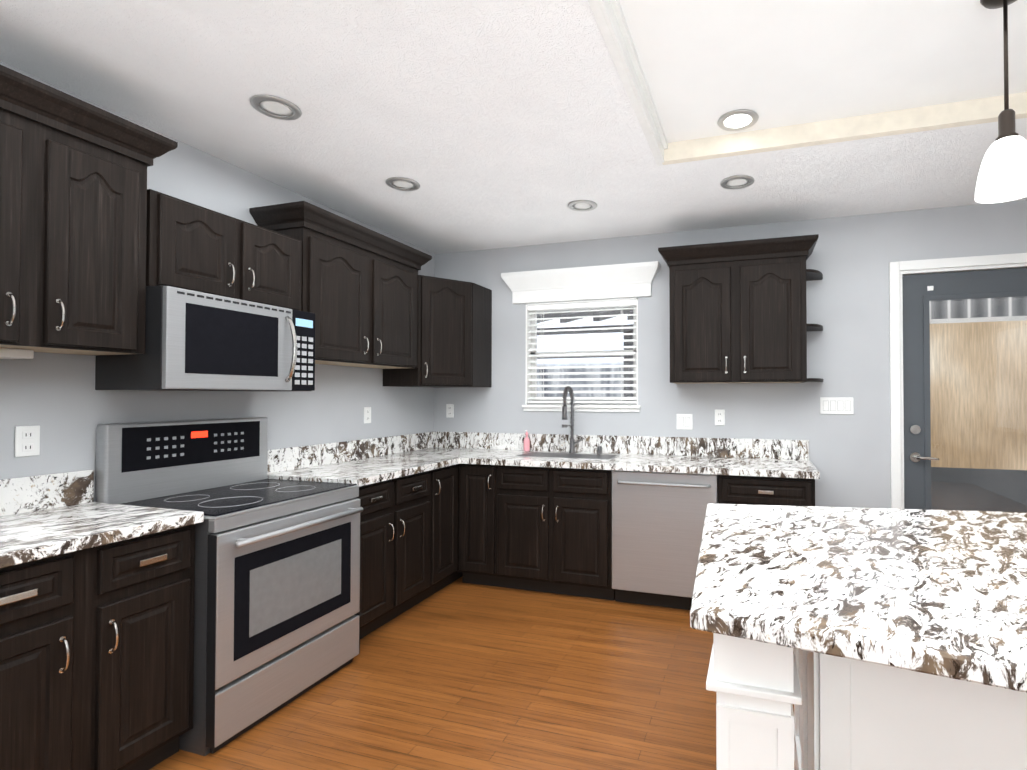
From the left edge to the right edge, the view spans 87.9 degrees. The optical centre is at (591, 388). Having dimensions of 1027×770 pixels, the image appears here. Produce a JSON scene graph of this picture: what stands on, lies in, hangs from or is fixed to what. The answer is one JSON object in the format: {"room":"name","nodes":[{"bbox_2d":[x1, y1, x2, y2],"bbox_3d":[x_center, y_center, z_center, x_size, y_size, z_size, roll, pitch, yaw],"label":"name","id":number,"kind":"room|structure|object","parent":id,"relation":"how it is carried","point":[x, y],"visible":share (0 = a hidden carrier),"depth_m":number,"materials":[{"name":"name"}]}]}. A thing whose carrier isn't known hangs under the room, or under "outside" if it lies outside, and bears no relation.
{"room":"kitchen","nodes":[
{"label":"kitchen","id":0,"kind":"room"},
{"bbox_2d":[0,62,434,501],"bbox_3d":[-2.294,0.014,1.828,0.140,2.770,5.800,0,-1,17],"label":"wall","id":1,"kind":"structure","parent":0,"point":[63,403],"depth_m":2.64,"materials":[{"name":"paint"}]},
{"bbox_2d":[15,425,39,456],"bbox_3d":[-2.156,0.202,2.013,0.008,0.116,0.072,0,-1,17],"label":"electrical outlet","id":2,"kind":"object","parent":1,"relation":"attached to","point":[27,440],"visible":1,"depth_m":2.01,"materials":[{"name":"white plastic"}]},
{"bbox_2d":[0,65,177,355],"bbox_3d":[-2.022,-0.583,1.830,0.379,0.882,0.842,0,-1,17],"label":"upper cabinet","id":3,"kind":"object","parent":1,"relation":"attached to","point":[73,199],"visible":1,"depth_m":1.88,"materials":[{"name":"brown wood"}]},
{"bbox_2d":[0,348,33,358],"bbox_3d":[-2.146,-0.126,1.732,0.120,0.032,0.420,0,-1,17],"label":"under-cabinet light","id":4,"kind":"object","parent":3,"relation":"attached to","point":[7,353],"visible":1,"depth_m":1.87,"materials":[{"name":"white plastic"}]},
{"bbox_2d":[146,189,301,310],"bbox_3d":[-1.811,-0.609,2.541,0.362,0.396,0.752,0,-1,17],"label":"upper cabinet","id":5,"kind":"object","parent":1,"relation":"attached to","point":[193,247],"visible":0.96,"depth_m":2.40,"materials":[{"name":"brown wood"}]},
{"bbox_2d":[95,285,314,391],"bbox_3d":[-1.757,-0.198,2.512,0.478,0.421,0.752,0,-1,17],"label":"over-the-range microwave","id":6,"kind":"object","parent":5,"relation":"attached to","point":[197,341],"visible":0.98,"depth_m":2.29,"materials":[{"name":"silver metal"}]},
{"bbox_2d":[249,201,431,368],"bbox_3d":[-1.536,-0.569,3.397,0.379,0.834,1.160,0,-1,17],"label":"upper cabinet","id":7,"kind":"object","parent":1,"relation":"attached to","point":[359,291],"visible":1,"depth_m":3.21,"materials":[{"name":"brown wood"}]},
{"bbox_2d":[364,407,370,422],"bbox_3d":[-1.608,0.193,3.780,0.008,0.116,0.072,0,-1,17],"label":"electrical outlet","id":8,"kind":"object","parent":1,"relation":"attached to","point":[367,414],"visible":1,"depth_m":3.77,"materials":[{"name":"white plastic"}]},
{"bbox_2d":[383,275,491,387],"bbox_3d":[-1.200,-0.419,4.180,0.556,0.817,0.666,0,-1,17],"label":"upper cabinet","id":9,"kind":"object","parent":1,"relation":"attached to","point":[454,333],"visible":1,"depth_m":3.99,"materials":[{"name":"brown wood"}]},
{"bbox_2d":[149,577,795,769],"bbox_3d":[0.611,1.437,0.979,6.180,0.100,5.940,0,-1,17],"label":"floor","id":10,"kind":"structure","parent":0,"point":[457,674],"depth_m":2.40,"materials":[{"name":"brown wood"}]},
{"bbox_2d":[0,524,194,769],"bbox_3d":[-1.892,0.954,1.768,0.652,0.890,0.702,0,-1,17],"label":"base cabinet","id":11,"kind":"object","parent":10,"relation":"on","point":[96,657],"visible":0.98,"depth_m":1.72,"materials":[{"name":"brown wood"}]},
{"bbox_2d":[0,469,203,567],"bbox_3d":[-1.895,0.421,1.774,0.646,0.175,0.705,0,-1,17],"label":"countertop","id":12,"kind":"structure","parent":11,"relation":"on","point":[47,515],"depth_m":1.92,"materials":[{"name":"stone"}]},
{"bbox_2d":[96,417,362,755],"bbox_3d":[-1.617,0.781,2.464,0.746,1.255,0.774,0,-1,17],"label":"range","id":13,"kind":"object","parent":10,"relation":"on","point":[277,600],"visible":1,"depth_m":2.30,"materials":[{"name":"metal"}]},
{"bbox_2d":[356,469,435,638],"bbox_3d":[-1.461,0.975,3.212,0.618,0.890,0.741,0,-1,17],"label":"base cabinet","id":14,"kind":"object","parent":10,"relation":"on","point":[409,544],"depth_m":3.15,"materials":[{"name":"brown wood"}]},
{"bbox_2d":[267,435,458,486],"bbox_3d":[-1.406,0.444,3.351,0.646,0.175,1.020,0,-1,17],"label":"countertop","id":15,"kind":"structure","parent":14,"relation":"on","point":[362,462],"depth_m":3.40,"materials":[{"name":"stone"}]},
{"bbox_2d":[436,464,459,591],"bbox_3d":[-1.304,0.982,3.720,0.618,0.890,0.323,0,-1,17],"label":"base cabinet","id":16,"kind":"object","parent":10,"relation":"on","point":[446,477],"depth_m":3.66,"materials":[{"name":"brown wood"}]},
{"bbox_2d":[457,464,614,600],"bbox_3d":[-0.339,0.985,3.900,1.154,0.890,0.652,0,-1,17],"label":"base cabinet","id":17,"kind":"object","parent":10,"relation":"on","point":[544,529],"visible":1,"depth_m":3.62,"materials":[{"name":"brown wood"}]},
{"bbox_2d":[612,470,718,609],"bbox_3d":[0.534,0.983,3.606,0.674,0.886,0.660,0,-1,17],"label":"dishwasher","id":18,"kind":"object","parent":10,"relation":"on","point":[658,519],"visible":0.79,"depth_m":3.36,"materials":[{"name":"metal"}]},
{"bbox_2d":[718,475,814,505],"bbox_3d":[1.135,0.978,3.443,0.556,0.890,0.652,0,-1,17],"label":"base cabinet","id":19,"kind":"object","parent":10,"relation":"on","point":[750,490],"visible":0.21,"depth_m":3.17,"materials":[{"name":"brown wood"}]},
{"bbox_2d":[406,431,819,478],"bbox_3d":[-0.024,0.451,3.803,3.018,0.175,0.665,0,-1,17],"label":"countertop","id":20,"kind":"structure","parent":19,"relation":"on","point":[784,458],"depth_m":3.79,"materials":[{"name":"stone"}]},
{"bbox_2d":[523,430,529,450],"bbox_3d":[-0.522,0.421,4.228,0.052,0.166,0.056,0,-1,17],"label":"soap bottle","id":21,"kind":"object","parent":20,"relation":"on","point":[526,444],"visible":1,"depth_m":4.21,"materials":[{"name":"pink plastic"}]},
{"bbox_2d":[562,386,584,452],"bbox_3d":[-0.141,0.241,4.019,0.133,0.519,0.223,0,-1,17],"label":"faucet","id":22,"kind":"object","parent":20,"relation":"on","point":[567,389],"visible":1,"depth_m":4.08,"materials":[{"name":"grey metal"}]},
{"bbox_2d":[716,703,1026,769],"bbox_3d":[1.230,0.947,1.508,1.667,0.896,1.178,0,-1,17],"label":"kitchen island","id":23,"kind":"object","parent":10,"relation":"on","point":[745,740],"depth_m":1.21,"materials":[{"name":"wood"}]},
{"bbox_2d":[690,503,1026,758],"bbox_3d":[1.187,0.477,1.373,1.825,0.040,1.642,0,-1,17],"label":"island countertop","id":24,"kind":"structure","parent":23,"relation":"on","point":[912,623],"depth_m":1.21,"materials":[{"name":"white stone"}]},
{"bbox_2d":[0,0,1026,253],"bbox_3d":[0.611,-1.300,1.019,5.900,0.165,5.660,0,-1,17],"label":"ceiling","id":25,"kind":"structure","parent":0,"point":[490,124],"depth_m":2.25,"materials":[{"name":"paint"}]},
{"bbox_2d":[250,95,301,119],"bbox_3d":[-1.351,-1.199,2.254,0.192,0.010,0.192,0,-1,17],"label":"recessed light","id":26,"kind":"object","parent":25,"relation":"in","point":[275,107],"visible":1,"depth_m":2.25,"materials":[{"name":"grey metal"}]},
{"bbox_2d":[385,177,419,190],"bbox_3d":[-1.099,-1.187,3.066,0.192,0.010,0.192,0,-1,17],"label":"recessed light","id":27,"kind":"object","parent":25,"relation":"in","point":[402,183],"visible":1,"depth_m":3.06,"materials":[{"name":"grey metal"}]},
{"bbox_2d":[568,200,596,210],"bbox_3d":[-0.059,-1.182,3.414,0.192,0.010,0.192,0,-1,17],"label":"recessed light","id":28,"kind":"object","parent":25,"relation":"in","point":[581,205],"visible":1,"depth_m":3.41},
{"bbox_2d":[720,175,753,188],"bbox_3d":[0.841,-1.187,3.041,0.192,0.010,0.192,0,-1,17],"label":"recessed light","id":29,"kind":"object","parent":25,"relation":"in","point":[738,181],"visible":1,"depth_m":3.03,"materials":[{"name":"grey metal"}]},
{"bbox_2d":[717,109,758,130],"bbox_3d":[0.703,-1.285,2.530,0.192,0.010,0.192,0,-1,17],"label":"recessed light","id":30,"kind":"object","parent":25,"relation":"in","point":[738,120],"visible":0.96,"depth_m":2.52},
{"bbox_2d":[974,0,1026,203],"bbox_3d":[1.353,-0.967,1.716,0.176,0.670,0.176,0,-1,17],"label":"pendant lamp","id":31,"kind":"object","parent":25,"relation":"hanging from","point":[1002,175],"visible":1,"depth_m":1.70,"materials":[{"name":"white glass"}]},
{"bbox_2d":[597,446,601,453],"bbox_3d":[0.061,0.473,4.048,0.040,0.057,0.040,0,-1,17],"label":"soap dispenser","id":32,"kind":"object","parent":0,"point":[599,449],"visible":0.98,"depth_m":4.03,"materials":[{"name":"grey metal"}]},
{"bbox_2d":[434,200,1026,508],"bbox_3d":[1.470,0.043,3.770,6.180,2.770,0.140,0,-1,17],"label":"wall","id":33,"kind":"structure","parent":0,"point":[850,258],"depth_m":3.69,"materials":[{"name":"paint"}]},
{"bbox_2d":[446,404,453,417],"bbox_3d":[-1.217,0.194,4.521,0.072,0.116,0.008,0,-1,17],"label":"electrical outlet","id":34,"kind":"object","parent":33,"relation":"attached to","point":[449,410],"visible":1,"depth_m":4.52,"materials":[{"name":"white plastic"}]},
{"bbox_2d":[501,261,659,411],"bbox_3d":[-0.087,-0.378,4.208,1.291,1.125,0.237,0,-1,17],"label":"window","id":35,"kind":"structure","parent":33,"relation":"in","point":[626,281],"depth_m":4.18,"materials":[{"name":"white paint"}]},
{"bbox_2d":[528,300,635,403],"bbox_3d":[-0.083,-0.280,4.220,0.913,0.802,0.056,0,-1,17],"label":"window blinds","id":36,"kind":"object","parent":35,"relation":"attached to","point":[590,305],"visible":0.85,"depth_m":4.20,"materials":[{"name":"white plastic"}]},
{"bbox_2d":[677,414,692,429],"bbox_3d":[0.693,0.250,3.928,0.118,0.116,0.008,0,-1,17],"label":"light switch","id":37,"kind":"object","parent":33,"relation":"attached to","point":[684,421],"visible":1,"depth_m":3.92,"materials":[{"name":"white plastic"}]},
{"bbox_2d":[715,410,724,424],"bbox_3d":[0.938,0.214,3.853,0.072,0.116,0.008,0,-1,17],"label":"electrical outlet","id":38,"kind":"object","parent":33,"relation":"attached to","point":[719,417],"visible":1,"depth_m":3.85,"materials":[{"name":"white plastic"}]},
{"bbox_2d":[658,234,823,383],"bbox_3d":[1.032,-0.503,3.640,1.084,0.929,0.379,0,-1,17],"label":"upper cabinet","id":39,"kind":"object","parent":33,"relation":"attached to","point":[738,311],"visible":1,"depth_m":3.51,"materials":[{"name":"brown wood"}]},
{"bbox_2d":[820,397,853,413],"bbox_3d":[1.687,0.119,3.621,0.208,0.111,0.008,0,-1,17],"label":"light switch","id":40,"kind":"object","parent":33,"relation":"attached to","point":[836,405],"visible":1,"depth_m":3.62,"materials":[{"name":"white plastic"}]},
{"bbox_2d":[889,253,1026,508],"bbox_3d":[2.522,0.288,3.429,1.052,2.270,0.160,0,-1,17],"label":"door frame","id":41,"kind":"structure","parent":33,"relation":"attached to","point":[898,270],"depth_m":3.50,"materials":[{"name":"white paint"}]},
{"bbox_2d":[902,268,1026,511],"bbox_3d":[2.510,0.322,3.392,0.884,2.170,0.106,0,-1,17],"label":"entry door","id":42,"kind":"structure","parent":33,"relation":"in","point":[965,392],"depth_m":3.46,"materials":[{"name":"grey paint"}]},
{"label":"outside","id":43,"kind":"structure","parent":0,"visible":0},
{"bbox_2d":[537,316,632,396],"bbox_3d":[-0.427,-0.630,6.609,5.600,4.600,0.020,0,-1,17],"label":"sky","id":44,"kind":"structure","parent":43,"point":[595,338],"depth_m":6.50,"materials":[{"name":"white"}]},
{"bbox_2d":[537,307,632,396],"bbox_3d":[0.339,0.291,5.352,2.400,2.720,1.300,0,-1,17],"label":"pergola","id":45,"kind":"object","parent":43,"point":[589,313],"depth_m":5.05,"materials":[{"name":"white wood"}]},
{"bbox_2d":[929,296,1026,511],"bbox_3d":[3.521,-0.165,4.226,3.250,3.600,0.020,0,-1,17],"label":"window","id":46,"kind":"structure","parent":43,"point":[968,488],"depth_m":4.32,"materials":[{"name":"grey glass"}]}
]}

